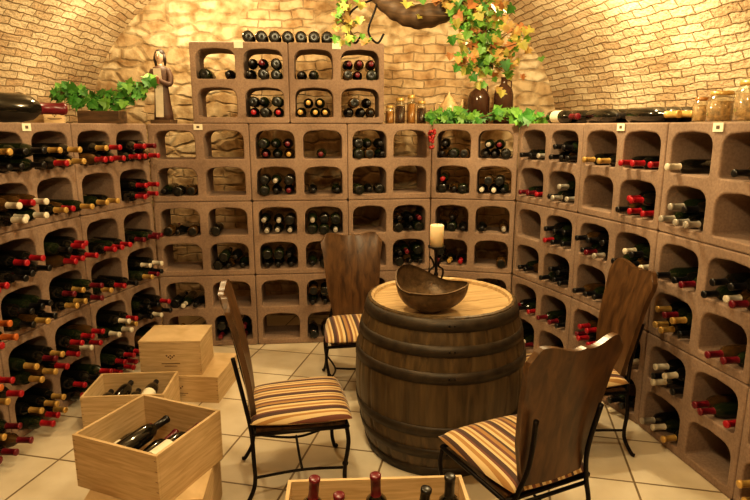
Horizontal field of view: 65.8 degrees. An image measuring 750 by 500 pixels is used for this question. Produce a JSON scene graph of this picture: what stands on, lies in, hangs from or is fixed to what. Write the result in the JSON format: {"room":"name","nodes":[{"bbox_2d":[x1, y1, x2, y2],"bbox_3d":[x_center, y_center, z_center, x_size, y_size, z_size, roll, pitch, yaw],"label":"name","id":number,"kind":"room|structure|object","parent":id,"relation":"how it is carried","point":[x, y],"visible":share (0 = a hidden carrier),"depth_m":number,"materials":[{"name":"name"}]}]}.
{"room":"wine cellar","nodes":[
{"label":"wine cellar","id":0,"kind":"room"},
{"bbox_2d":[93,0,554,314],"bbox_3d":[-0.443,-0.952,5.030,4.014,3.174,0.001,0,12,0],"label":"wall","id":1,"kind":"structure","parent":0,"point":[415,62],"depth_m":4.94,"materials":[{"name":"stone"}]},
{"bbox_2d":[0,315,732,499],"bbox_3d":[-0.110,1.324,1.957,4.819,0.001,6.958,0,12,0],"label":"floor","id":2,"kind":"structure","parent":0,"point":[45,468],"depth_m":3.06,"materials":[{"name":"tile"}]},
{"bbox_2d":[0,357,10,447],"bbox_3d":[-2.156,0.295,2.651,0.322,1.723,0.723,1,12,3],"label":"wine rack","id":3,"kind":"object","parent":2,"relation":"on","point":[4,414],"visible":0.31,"depth_m":3.10,"materials":[{"name":"concrete"}]},
{"bbox_2d":[0,282,9,292],"label":"wine bottles","id":4,"kind":"object","parent":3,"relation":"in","point":[6,285],"depth_m":2.88,"materials":[{"name":"red glass"}]},
{"bbox_2d":[0,320,18,349],"label":"wine bottles","id":5,"kind":"object","parent":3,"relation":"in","point":[3,323],"depth_m":2.93,"materials":[{"name":"orange glass"}]},
{"bbox_2d":[0,376,23,404],"label":"wine bottles","id":6,"kind":"object","parent":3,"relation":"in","point":[5,392],"depth_m":2.98,"materials":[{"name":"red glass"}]},
{"bbox_2d":[0,419,33,463],"label":"wine bottles","id":7,"kind":"object","parent":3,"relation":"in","point":[8,439],"depth_m":3.05,"materials":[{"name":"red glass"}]},
{"bbox_2d":[0,122,95,436],"bbox_3d":[-2.069,0.140,3.379,0.330,1.723,0.733,2,12,10],"label":"wine rack","id":8,"kind":"object","parent":2,"relation":"on","point":[58,182],"visible":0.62,"depth_m":3.36,"materials":[{"name":"concrete"}]},
{"bbox_2d":[0,92,67,121],"bbox_3d":[-2.061,-0.802,3.265,0.162,0.162,0.652,7,14,31],"label":"bottle","id":9,"kind":"object","parent":8,"relation":"on","point":[14,107],"visible":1,"depth_m":3.27,"materials":[{"name":"black glass"}]},
{"bbox_2d":[24,114,65,122],"bbox_3d":[-2.116,-0.860,3.709,0.166,0.093,0.177,3,12,15],"label":"crate","id":10,"kind":"object","parent":8,"relation":"on","point":[43,118],"visible":0.5,"depth_m":3.65,"materials":[{"name":"brown wood"}]},
{"bbox_2d":[0,143,112,428],"bbox_3d":[-1.932,0.179,3.359,0.384,1.575,0.632,2,12,9],"label":"wine bottles","id":11,"kind":"object","parent":8,"relation":"in","point":[28,363],"visible":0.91,"depth_m":3.30,"materials":[{"name":"black glass"}]},
{"bbox_2d":[69,123,161,374],"bbox_3d":[-1.909,-0.011,4.087,0.322,1.723,0.715,3,12,15],"label":"wine rack","id":12,"kind":"object","parent":2,"relation":"on","point":[111,220],"visible":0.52,"depth_m":4.01,"materials":[{"name":"concrete"}]},
{"bbox_2d":[49,73,158,122],"bbox_3d":[-1.840,-1.038,3.951,0.723,0.342,0.225,-3,12,-14],"label":"ivy","id":13,"kind":"object","parent":12,"relation":"on","point":[102,100],"visible":0.99,"depth_m":3.92,"materials":[{"name":"green plant"}]},
{"bbox_2d":[77,140,159,165],"label":"wine bottles","id":14,"kind":"object","parent":12,"relation":"in","point":[94,152],"depth_m":3.80,"materials":[{"name":"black glass"}]},
{"bbox_2d":[83,178,159,206],"label":"wine bottles","id":15,"kind":"object","parent":12,"relation":"in","point":[132,189],"depth_m":4.01,"materials":[{"name":"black glass"}]},
{"bbox_2d":[88,228,162,253],"label":"wine bottles","id":16,"kind":"object","parent":12,"relation":"in","point":[100,245],"depth_m":3.92,"materials":[{"name":"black glass"}]},
{"bbox_2d":[92,256,172,373],"label":"wine bottles","id":17,"kind":"object","parent":12,"relation":"in","point":[115,357],"depth_m":4.04,"materials":[{"name":"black glass"}]},
{"bbox_2d":[80,371,180,427],"bbox_3d":[-1.438,0.893,3.458,0.460,0.218,0.346,-1,12,-4],"label":"crate","id":18,"kind":"object","parent":2,"relation":"on","point":[108,392],"visible":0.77,"depth_m":3.47,"materials":[{"name":"brown wood"}]},
{"bbox_2d":[84,461,221,499],"bbox_3d":[-0.931,1.073,2.497,0.465,0.266,0.419,-1,12,-6],"label":"crate","id":19,"kind":"object","parent":2,"relation":"on","point":[208,486],"visible":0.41,"depth_m":2.38,"materials":[{"name":"brown wood"}]},
{"bbox_2d":[72,394,222,499],"bbox_3d":[-0.943,0.830,2.445,0.426,0.230,0.392,5,13,21],"label":"crate","id":20,"kind":"object","parent":19,"relation":"on","point":[150,447],"visible":1,"depth_m":2.35,"materials":[{"name":"brown wood"}]},
{"bbox_2d":[147,124,257,345],"bbox_3d":[-1.309,-0.113,4.568,0.726,1.723,0.330,-1,12,-5],"label":"wine rack","id":21,"kind":"object","parent":2,"relation":"on","point":[205,202],"visible":0.88,"depth_m":4.43,"materials":[{"name":"concrete"}]},
{"bbox_2d":[149,49,177,123],"bbox_3d":[-1.578,-1.202,4.261,0.198,0.533,0.169,1,12,6],"label":"saint statue","id":22,"kind":"object","parent":21,"relation":"on","point":[163,112],"visible":0.84,"depth_m":4.25,"materials":[{"name":"brown wood"}]},
{"bbox_2d":[161,183,197,195],"label":"wine bottles","id":23,"kind":"object","parent":21,"relation":"in","point":[178,190],"depth_m":4.35,"materials":[{"name":"black glass"}]},
{"bbox_2d":[163,221,199,236],"label":"wine bottles","id":24,"kind":"object","parent":21,"relation":"in","point":[192,230],"depth_m":4.41,"materials":[{"name":"black glass"}]},
{"bbox_2d":[170,290,204,307],"label":"wine bottles","id":25,"kind":"object","parent":21,"relation":"in","point":[184,299],"depth_m":4.57,"materials":[{"name":"black glass"}]},
{"bbox_2d":[211,223,223,235],"label":"wine bottles","id":26,"kind":"object","parent":21,"relation":"in","point":[217,228],"depth_m":4.40,"materials":[{"name":"black glass"}]},
{"bbox_2d":[217,315,229,338],"label":"wine bottles","id":27,"kind":"object","parent":21,"relation":"in","point":[222,325],"depth_m":4.61,"materials":[{"name":"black glass"}]},
{"bbox_2d":[213,245,248,269],"label":"wine bottles","id":28,"kind":"object","parent":21,"relation":"in","point":[227,257],"depth_m":4.52,"materials":[{"name":"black glass"}]},
{"bbox_2d":[241,315,251,336],"label":"wine bottles","id":29,"kind":"object","parent":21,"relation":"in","point":[247,322],"depth_m":4.68,"materials":[{"name":"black glass"}]},
{"bbox_2d":[179,353,237,402],"bbox_3d":[-1.219,0.834,3.845,0.511,0.174,0.396,1,12,4],"label":"crate","id":30,"kind":"object","parent":2,"relation":"on","point":[218,377],"visible":0.44,"depth_m":3.66,"materials":[{"name":"brown wood"}]},
{"bbox_2d":[138,325,213,374],"bbox_3d":[-1.282,0.645,3.770,0.384,0.225,0.304,0,12,-2],"label":"crate","id":31,"kind":"object","parent":30,"relation":"on","point":[184,349],"visible":0.97,"depth_m":3.63,"materials":[{"name":"brown wood"}]},
{"bbox_2d":[218,279,351,499],"bbox_3d":[-0.425,0.645,2.771,0.577,0.992,0.472,-3,12,-12],"label":"dining chair","id":32,"kind":"object","parent":2,"relation":"on","point":[312,405],"visible":0.98,"depth_m":2.66,"materials":[{"name":"fabric"}]},
{"bbox_2d":[249,124,347,343],"bbox_3d":[-0.585,-0.128,4.640,0.726,1.723,0.322,-1,12,-5],"label":"wine rack","id":33,"kind":"object","parent":2,"relation":"on","point":[301,199],"visible":0.9,"depth_m":4.47,"materials":[{"name":"concrete"}]},
{"bbox_2d":[258,138,294,157],"label":"wine bottles","id":34,"kind":"object","parent":33,"relation":"in","point":[264,143],"depth_m":4.39,"materials":[{"name":"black glass"}]},
{"bbox_2d":[259,173,295,195],"label":"wine bottles","id":35,"kind":"object","parent":33,"relation":"in","point":[264,190],"depth_m":4.37,"materials":[{"name":"black glass"}]},
{"bbox_2d":[261,210,295,232],"label":"wine bottles","id":36,"kind":"object","parent":33,"relation":"in","point":[266,217],"depth_m":4.50,"materials":[{"name":"black glass"}]},
{"bbox_2d":[262,243,296,266],"label":"wine bottles","id":37,"kind":"object","parent":33,"relation":"in","point":[278,255],"depth_m":4.55,"materials":[{"name":"black glass"}]},
{"bbox_2d":[189,41,383,123],"bbox_3d":[-0.644,-1.252,4.397,1.401,0.573,0.329,-1,12,-5],"label":"wine rack","id":38,"kind":"object","parent":33,"relation":"on","point":[241,85],"visible":1,"depth_m":4.26,"materials":[{"name":"concrete"}]},
{"bbox_2d":[199,68,215,78],"label":"wine bottles","id":39,"kind":"object","parent":38,"relation":"in","point":[204,73],"depth_m":4.19,"materials":[{"name":"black glass"}]},
{"bbox_2d":[225,70,235,78],"label":"wine bottles","id":40,"kind":"object","parent":38,"relation":"in","point":[230,74],"depth_m":4.27,"materials":[{"name":"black glass"}]},
{"bbox_2d":[246,58,282,78],"label":"wine bottles","id":41,"kind":"object","parent":38,"relation":"in","point":[264,66],"depth_m":4.24,"materials":[{"name":"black glass"}]},
{"bbox_2d":[248,96,283,116],"label":"wine bottles","id":42,"kind":"object","parent":38,"relation":"in","point":[255,102],"depth_m":4.27,"materials":[{"name":"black glass"}]},
{"bbox_2d":[242,30,332,43],"label":"wine bottles","id":43,"kind":"object","parent":38,"relation":"in","point":[260,36],"depth_m":4.22,"materials":[{"name":"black glass"}]},
{"bbox_2d":[297,70,318,79],"label":"wine bottles","id":44,"kind":"object","parent":38,"relation":"in","point":[313,75],"depth_m":4.31,"materials":[{"name":"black glass"}]},
{"bbox_2d":[296,98,330,116],"label":"wine bottles","id":45,"kind":"object","parent":38,"relation":"in","point":[308,103],"depth_m":4.36,"materials":[{"name":"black glass"}]},
{"bbox_2d":[342,97,374,116],"label":"wine bottles","id":46,"kind":"object","parent":38,"relation":"in","point":[352,103],"depth_m":4.38,"materials":[{"name":"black glass"}]},
{"bbox_2d":[341,60,376,79],"label":"wine bottles","id":47,"kind":"object","parent":38,"relation":"in","point":[358,66],"depth_m":4.30,"materials":[{"name":"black glass"}]},
{"bbox_2d":[307,182,317,193],"label":"wine bottles","id":48,"kind":"object","parent":33,"relation":"in","point":[312,187],"depth_m":4.47,"materials":[{"name":"black glass"}]},
{"bbox_2d":[308,251,323,267],"label":"wine bottles","id":49,"kind":"object","parent":33,"relation":"in","point":[313,256],"depth_m":4.61,"materials":[{"name":"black glass"}]},
{"bbox_2d":[309,318,326,338],"label":"wine bottles","id":50,"kind":"object","parent":33,"relation":"in","point":[313,327],"depth_m":4.68,"materials":[{"name":"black glass"}]},
{"bbox_2d":[308,280,328,304],"label":"wine bottles","id":51,"kind":"object","parent":33,"relation":"in","point":[313,285],"depth_m":4.61,"materials":[{"name":"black glass"}]},
{"bbox_2d":[316,148,326,157],"label":"wine bottles","id":52,"kind":"object","parent":33,"relation":"in","point":[321,152],"depth_m":4.44,"materials":[{"name":"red glass"}]},
{"bbox_2d":[307,210,340,234],"label":"wine bottles","id":53,"kind":"object","parent":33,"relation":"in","point":[312,228],"depth_m":4.49,"materials":[{"name":"black glass"}]},
{"bbox_2d":[330,182,340,192],"label":"wine bottles","id":54,"kind":"object","parent":33,"relation":"in","point":[335,187],"depth_m":4.49,"materials":[{"name":"black glass"}]},
{"bbox_2d":[321,231,381,376],"bbox_3d":[-0.123,0.417,3.845,0.472,0.992,0.577,-2,12,-9],"label":"dining chair","id":55,"kind":"object","parent":2,"relation":"on","point":[351,262],"visible":0.63,"depth_m":3.98,"materials":[{"name":"wood"}]},
{"bbox_2d":[347,124,431,283],"bbox_3d":[0.089,-0.146,4.723,0.650,1.723,0.322,-2,12,-9],"label":"wine rack","id":56,"kind":"object","parent":2,"relation":"on","point":[387,201],"visible":0.52,"depth_m":4.53,"materials":[{"name":"concrete"}]},
{"bbox_2d":[352,138,384,158],"label":"wine bottles","id":57,"kind":"object","parent":56,"relation":"in","point":[358,143],"depth_m":4.41,"materials":[{"name":"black glass"}]},
{"bbox_2d":[353,181,383,194],"label":"wine bottles","id":58,"kind":"object","parent":56,"relation":"in","point":[364,186],"depth_m":4.50,"materials":[{"name":"black glass"}]},
{"bbox_2d":[385,105,393,123],"bbox_3d":[0.115,-1.056,4.525,0.069,0.138,0.069,0,12,0],"label":"jar","id":59,"kind":"object","parent":56,"relation":"on","point":[389,115],"visible":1,"depth_m":4.50,"materials":[{"name":"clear glass"}]},
{"bbox_2d":[395,98,404,123],"bbox_3d":[0.196,-1.084,4.519,0.078,0.196,0.078,0,12,0],"label":"jar","id":60,"kind":"object","parent":56,"relation":"on","point":[399,110],"visible":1,"depth_m":4.50,"materials":[{"name":"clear glass"}]},
{"bbox_2d":[393,208,422,231],"label":"wine bottles","id":61,"kind":"object","parent":56,"relation":"in","point":[403,215],"depth_m":4.61,"materials":[{"name":"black glass"}]},
{"bbox_2d":[393,240,422,265],"label":"wine bottles","id":62,"kind":"object","parent":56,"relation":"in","point":[402,252],"depth_m":4.67,"materials":[{"name":"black glass"}]},
{"bbox_2d":[407,95,415,122],"bbox_3d":[0.282,-1.095,4.517,0.069,0.218,0.069,0,12,0],"label":"jar","id":63,"kind":"object","parent":56,"relation":"on","point":[411,108],"visible":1,"depth_m":4.50,"materials":[{"name":"clear glass"}]},
{"bbox_2d":[417,101,425,123],"bbox_3d":[0.362,-1.073,4.522,0.074,0.172,0.074,0,12,0],"label":"jar","id":64,"kind":"object","parent":56,"relation":"on","point":[421,112],"visible":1,"depth_m":4.50,"materials":[{"name":"clear glass"}]},
{"bbox_2d":[356,277,525,476],"bbox_3d":[0.351,0.641,3.170,0.912,0.831,0.913,-4,13,-20],"label":"wine barrel","id":65,"kind":"object","parent":2,"relation":"on","point":[421,378],"visible":0.83,"depth_m":2.79,"materials":[{"name":"brown wood"}]},
{"bbox_2d":[395,264,468,313],"bbox_3d":[0.280,0.197,2.864,0.359,0.211,0.289,0,12,0],"label":"decorative bowl","id":66,"kind":"object","parent":65,"relation":"on","point":[421,290],"visible":1,"depth_m":2.90,"materials":[{"name":"brown wood"}]},
{"bbox_2d":[428,223,444,277],"bbox_3d":[0.339,0.040,3.206,0.108,0.377,0.108,-4,13,-17],"label":"candle holder","id":67,"kind":"object","parent":65,"relation":"on","point":[436,230],"visible":0.67,"depth_m":3.16,"materials":[{"name":"black metal"}]},
{"bbox_2d":[430,124,518,291],"bbox_3d":[0.790,-0.140,4.698,0.648,1.723,0.322,3,12,13],"label":"wine rack","id":68,"kind":"object","parent":2,"relation":"on","point":[474,268],"visible":0.63,"depth_m":4.50,"materials":[{"name":"concrete"}]},
{"bbox_2d":[435,91,463,111],"bbox_3d":[0.591,-1.134,4.615,0.180,0.253,0.154,10,16,39],"label":"teapot","id":69,"kind":"object","parent":68,"relation":"on","point":[448,101],"visible":0.5,"depth_m":4.57,"materials":[{"name":"beige ceramic"}]},
{"bbox_2d":[437,171,467,193],"label":"wine bottles","id":70,"kind":"object","parent":68,"relation":"in","point":[455,186],"depth_m":4.54,"materials":[{"name":"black glass"}]},
{"bbox_2d":[438,242,466,263],"label":"wine bottles","id":71,"kind":"object","parent":68,"relation":"in","point":[451,256],"depth_m":4.71,"materials":[{"name":"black glass"}]},
{"bbox_2d":[438,208,467,231],"label":"wine bottles","id":72,"kind":"object","parent":68,"relation":"in","point":[453,215],"depth_m":4.60,"materials":[{"name":"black glass"}]},
{"bbox_2d":[439,138,469,157],"label":"wine bottles","id":73,"kind":"object","parent":68,"relation":"in","point":[446,151],"depth_m":4.48,"materials":[{"name":"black glass"}]},
{"bbox_2d":[467,79,489,123],"bbox_3d":[0.822,-1.176,4.594,0.175,0.344,0.175,0,12,0],"label":"bottle","id":74,"kind":"object","parent":68,"relation":"on","point":[479,100],"visible":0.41,"depth_m":4.53,"materials":[{"name":"brown glass"}]},
{"bbox_2d":[478,218,487,230],"label":"wine bottles","id":75,"kind":"object","parent":68,"relation":"in","point":[483,223],"depth_m":4.59,"materials":[{"name":"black glass"}]},
{"bbox_2d":[425,104,547,148],"bbox_3d":[0.836,-0.930,4.381,0.937,0.334,0.252,3,12,14],"label":"ivy garland","id":76,"kind":"object","parent":68,"relation":"attached to","point":[459,115],"visible":0.98,"depth_m":4.39,"materials":[{"name":"green plant"}]},
{"bbox_2d":[483,279,499,285],"label":"wine bottles","id":77,"kind":"object","parent":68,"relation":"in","point":[496,282],"depth_m":4.77,"materials":[{"name":"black glass"}]},
{"bbox_2d":[478,174,509,192],"label":"wine bottles","id":78,"kind":"object","parent":68,"relation":"in","point":[500,184],"depth_m":4.45,"materials":[{"name":"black glass"}]},
{"bbox_2d":[481,139,510,158],"label":"wine bottles","id":79,"kind":"object","parent":68,"relation":"in","point":[499,144],"depth_m":4.43,"materials":[{"name":"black glass"}]},
{"bbox_2d":[496,253,505,267],"label":"wine bottles","id":80,"kind":"object","parent":68,"relation":"in","point":[501,259],"depth_m":4.53,"materials":[{"name":"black glass"}]},
{"bbox_2d":[498,219,507,231],"label":"wine bottles","id":81,"kind":"object","parent":68,"relation":"in","point":[503,224],"depth_m":4.56,"materials":[{"name":"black glass"}]},
{"bbox_2d":[493,74,513,123],"bbox_3d":[1.006,-1.183,4.545,0.152,0.379,0.152,0,12,0],"label":"bottle","id":82,"kind":"object","parent":68,"relation":"on","point":[506,100],"visible":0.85,"depth_m":4.49,"materials":[{"name":"brown glass"}]},
{"bbox_2d":[438,332,622,499],"bbox_3d":[0.591,0.744,2.308,0.472,0.992,0.577,-5,13,-24],"label":"dining chair","id":83,"kind":"object","parent":2,"relation":"on","point":[542,447],"visible":0.95,"depth_m":2.11,"materials":[{"name":"wood"}]},
{"bbox_2d":[511,123,585,353],"bbox_3d":[1.345,-0.039,4.221,0.322,1.723,0.679,-5,13,-21],"label":"wine rack","id":84,"kind":"object","parent":2,"relation":"on","point":[533,213],"visible":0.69,"depth_m":4.18,"materials":[{"name":"concrete"}]},
{"bbox_2d":[518,298,535,313],"label":"wine bottles","id":85,"kind":"object","parent":84,"relation":"in","point":[529,304],"depth_m":4.42,"materials":[{"name":"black glass"}]},
{"bbox_2d":[517,260,538,272],"label":"wine bottles","id":86,"kind":"object","parent":84,"relation":"in","point":[531,265],"depth_m":4.40,"materials":[{"name":"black glass"}]},
{"bbox_2d":[522,322,533,346],"label":"wine bottles","id":87,"kind":"object","parent":84,"relation":"in","point":[528,329],"depth_m":4.53,"materials":[{"name":"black glass"}]},
{"bbox_2d":[518,180,575,201],"label":"wine bottles","id":88,"kind":"object","parent":84,"relation":"in","point":[568,195],"depth_m":3.94,"materials":[{"name":"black glass"}]},
{"bbox_2d":[519,141,578,162],"label":"wine bottles","id":89,"kind":"object","parent":84,"relation":"in","point":[570,153],"depth_m":3.91,"materials":[{"name":"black glass"}]},
{"bbox_2d":[536,309,565,328],"label":"wine bottles","id":90,"kind":"object","parent":84,"relation":"in","point":[556,317],"depth_m":4.18,"materials":[{"name":"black glass"}]},
{"bbox_2d":[539,262,568,285],"label":"wine bottles","id":91,"kind":"object","parent":84,"relation":"in","point":[559,274],"depth_m":4.07,"materials":[{"name":"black glass"}]},
{"bbox_2d":[543,222,571,246],"label":"wine bottles","id":92,"kind":"object","parent":84,"relation":"in","point":[564,238],"depth_m":4.00,"materials":[{"name":"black glass"}]},
{"bbox_2d":[526,258,657,456],"bbox_3d":[1.122,0.568,3.136,0.577,0.992,0.472,-1,12,-6],"label":"dining chair","id":93,"kind":"object","parent":2,"relation":"on","point":[629,291],"visible":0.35,"depth_m":3.04,"materials":[{"name":"wood"}]},
{"bbox_2d":[568,122,671,423],"bbox_3d":[1.576,0.099,3.572,0.330,1.723,0.696,-4,13,-17],"label":"wine rack","id":94,"kind":"object","parent":2,"relation":"on","point":[603,188],"visible":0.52,"depth_m":3.48,"materials":[{"name":"concrete"}]},
{"bbox_2d":[575,319,597,345],"label":"wine bottles","id":95,"kind":"object","parent":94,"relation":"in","point":[590,328],"depth_m":3.79,"materials":[{"name":"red glass"}]},
{"bbox_2d":[572,282,604,299],"label":"wine bottles","id":96,"kind":"object","parent":94,"relation":"in","point":[596,290],"depth_m":3.77,"materials":[{"name":"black glass"}]},
{"bbox_2d":[575,231,616,263],"label":"wine bottles","id":97,"kind":"object","parent":94,"relation":"in","point":[599,249],"depth_m":3.66,"materials":[{"name":"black glass"}]},
{"bbox_2d":[546,106,692,122],"bbox_3d":[1.536,-0.840,3.633,0.263,0.089,1.229,-4,13,-20],"label":"wine bottles","id":98,"kind":"object","parent":94,"relation":"on","point":[658,114],"visible":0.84,"depth_m":3.51,"materials":[{"name":"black glass"}]},
{"bbox_2d":[582,153,659,169],"label":"wine bottles","id":99,"kind":"object","parent":94,"relation":"in","point":[638,162],"depth_m":3.32,"materials":[{"name":"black glass"}]},
{"bbox_2d":[607,376,635,408],"label":"wine bottles","id":100,"kind":"object","parent":94,"relation":"in","point":[632,390],"depth_m":3.49,"materials":[{"name":"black glass"}]},
{"bbox_2d":[615,191,655,217],"label":"wine bottles","id":101,"kind":"object","parent":94,"relation":"in","point":[641,204],"depth_m":3.29,"materials":[{"name":"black glass"}]},
{"bbox_2d":[622,243,649,269],"label":"wine bottles","id":102,"kind":"object","parent":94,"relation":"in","point":[639,255],"depth_m":3.34,"materials":[{"name":"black glass"}]},
{"bbox_2d":[633,342,639,364],"label":"wine bottles","id":103,"kind":"object","parent":94,"relation":"in","point":[637,355],"depth_m":3.45,"materials":[{"name":"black glass"}]},
{"bbox_2d":[639,122,749,498],"bbox_3d":[1.747,0.245,2.885,0.330,1.723,0.711,-2,12,-10],"label":"wine rack","id":104,"kind":"object","parent":2,"relation":"on","point":[711,449],"visible":0.88,"depth_m":2.88,"materials":[{"name":"concrete"}]},
{"bbox_2d":[640,411,679,442],"label":"wine bottles","id":105,"kind":"object","parent":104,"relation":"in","point":[668,421],"depth_m":3.20,"materials":[{"name":"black glass"}]},
{"bbox_2d":[650,358,685,394],"label":"wine bottles","id":106,"kind":"object","parent":104,"relation":"in","point":[673,376],"depth_m":3.12,"materials":[{"name":"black glass"}]},
{"bbox_2d":[652,301,691,337],"label":"wine bottles","id":107,"kind":"object","parent":104,"relation":"in","point":[678,315],"depth_m":3.04,"materials":[{"name":"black glass"}]},
{"bbox_2d":[656,267,697,288],"label":"wine bottles","id":108,"kind":"object","parent":104,"relation":"in","point":[685,277],"depth_m":3.08,"materials":[{"name":"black glass"}]},
{"bbox_2d":[658,199,705,230],"label":"wine bottles","id":109,"kind":"object","parent":104,"relation":"in","point":[692,213],"depth_m":2.92,"materials":[{"name":"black glass"}]},
{"bbox_2d":[664,159,710,173],"label":"wine bottles","id":110,"kind":"object","parent":104,"relation":"in","point":[689,166],"depth_m":2.96,"materials":[{"name":"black glass"}]},
{"bbox_2d":[691,97,710,121],"bbox_3d":[1.714,-0.735,3.042,0.087,0.126,0.087,0,12,0],"label":"jar","id":111,"kind":"object","parent":104,"relation":"on","point":[698,111],"visible":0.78,"depth_m":3.02,"materials":[{"name":"clear glass"}]},
{"bbox_2d":[691,393,737,427],"label":"wine bottles","id":112,"kind":"object","parent":104,"relation":"in","point":[724,406],"depth_m":2.81,"materials":[{"name":"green glass"}]},
{"bbox_2d":[705,91,734,121],"bbox_3d":[1.725,-0.715,2.893,0.126,0.150,0.126,0,12,0],"label":"jar","id":113,"kind":"object","parent":104,"relation":"on","point":[715,110],"visible":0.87,"depth_m":2.85,"materials":[{"name":"clear glass"}]},
{"bbox_2d":[700,272,749,310],"label":"wine bottles","id":114,"kind":"object","parent":104,"relation":"in","point":[733,291],"depth_m":2.68,"materials":[{"name":"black glass"}]},
{"bbox_2d":[704,344,746,366],"label":"wine bottles","id":115,"kind":"object","parent":104,"relation":"in","point":[728,354],"depth_m":2.71,"materials":[{"name":"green glass"}]},
{"bbox_2d":[731,79,749,121],"bbox_3d":[1.777,-0.694,2.698,0.189,0.190,0.189,0,12,0],"label":"jar","id":116,"kind":"object","parent":104,"relation":"on","point":[741,102],"visible":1,"depth_m":2.68,"materials":[{"name":"clear glass"}]},
{"bbox_2d":[731,167,749,178],"label":"wine bottles","id":117,"kind":"object","parent":104,"relation":"in","point":[741,172],"depth_m":2.55,"materials":[{"name":"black glass"}]},
{"bbox_2d":[733,389,749,499],"bbox_3d":[1.840,0.397,2.170,0.322,1.723,0.724,-1,12,-4],"label":"wine rack","id":118,"kind":"object","parent":2,"relation":"on","point":[743,470],"visible":0.96,"depth_m":2.61,"materials":[{"name":"concrete"}]},
{"bbox_2d":[736,480,749,499],"bbox_3d":[1.794,0.468,2.183,0.366,1.499,0.634,-1,12,-4],"label":"wine bottles","id":119,"kind":"object","parent":118,"relation":"in","point":[740,484],"visible":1,"depth_m":2.55,"materials":[{"name":"gold glass"}]},
{"bbox_3d":[0.011,1.207,1.926,0.603,0.243,0.419,0,12,0],"label":"crate","id":120,"kind":"object","parent":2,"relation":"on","visible":0},
{"bbox_2d":[285,471,469,499],"bbox_3d":[0.011,0.894,1.883,0.621,0.385,0.415,-1,12,-3],"label":"crate","id":121,"kind":"object","parent":120,"relation":"on","point":[449,486],"visible":1,"depth_m":2.06,"materials":[{"name":"brown wood"}]},
{"bbox_2d":[0,0,749,122],"bbox_3d":[-0.110,-1.030,1.456,4.819,1.548,6.958,0,12,0],"label":"ceiling","id":122,"kind":"structure","parent":0,"point":[598,54],"depth_m":3.87,"materials":[{"name":"brick"}]},
{"bbox_2d":[346,0,464,43],"bbox_3d":[0.176,-1.585,2.932,0.661,1.042,0.126,0,12,0],"label":"yoke","id":123,"kind":"object","parent":122,"relation":"hanging from","point":[395,10],"visible":0.73,"depth_m":2.96,"materials":[{"name":"brown wood"}]},
{"bbox_2d":[330,0,371,46],"bbox_3d":[-0.151,-1.251,2.934,0.275,0.418,0.191,3,12,15],"label":"vine","id":124,"kind":"object","parent":123,"relation":"hanging from","point":[340,18],"visible":0.99,"depth_m":2.95,"materials":[{"name":"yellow plant"}]},
{"bbox_2d":[401,0,544,97],"bbox_3d":[0.481,-1.127,2.929,0.783,0.704,0.303,0,12,0],"label":"vine","id":125,"kind":"object","parent":123,"relation":"hanging from","point":[479,23],"visible":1,"depth_m":2.91,"materials":[{"name":"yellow plant"}]}
]}

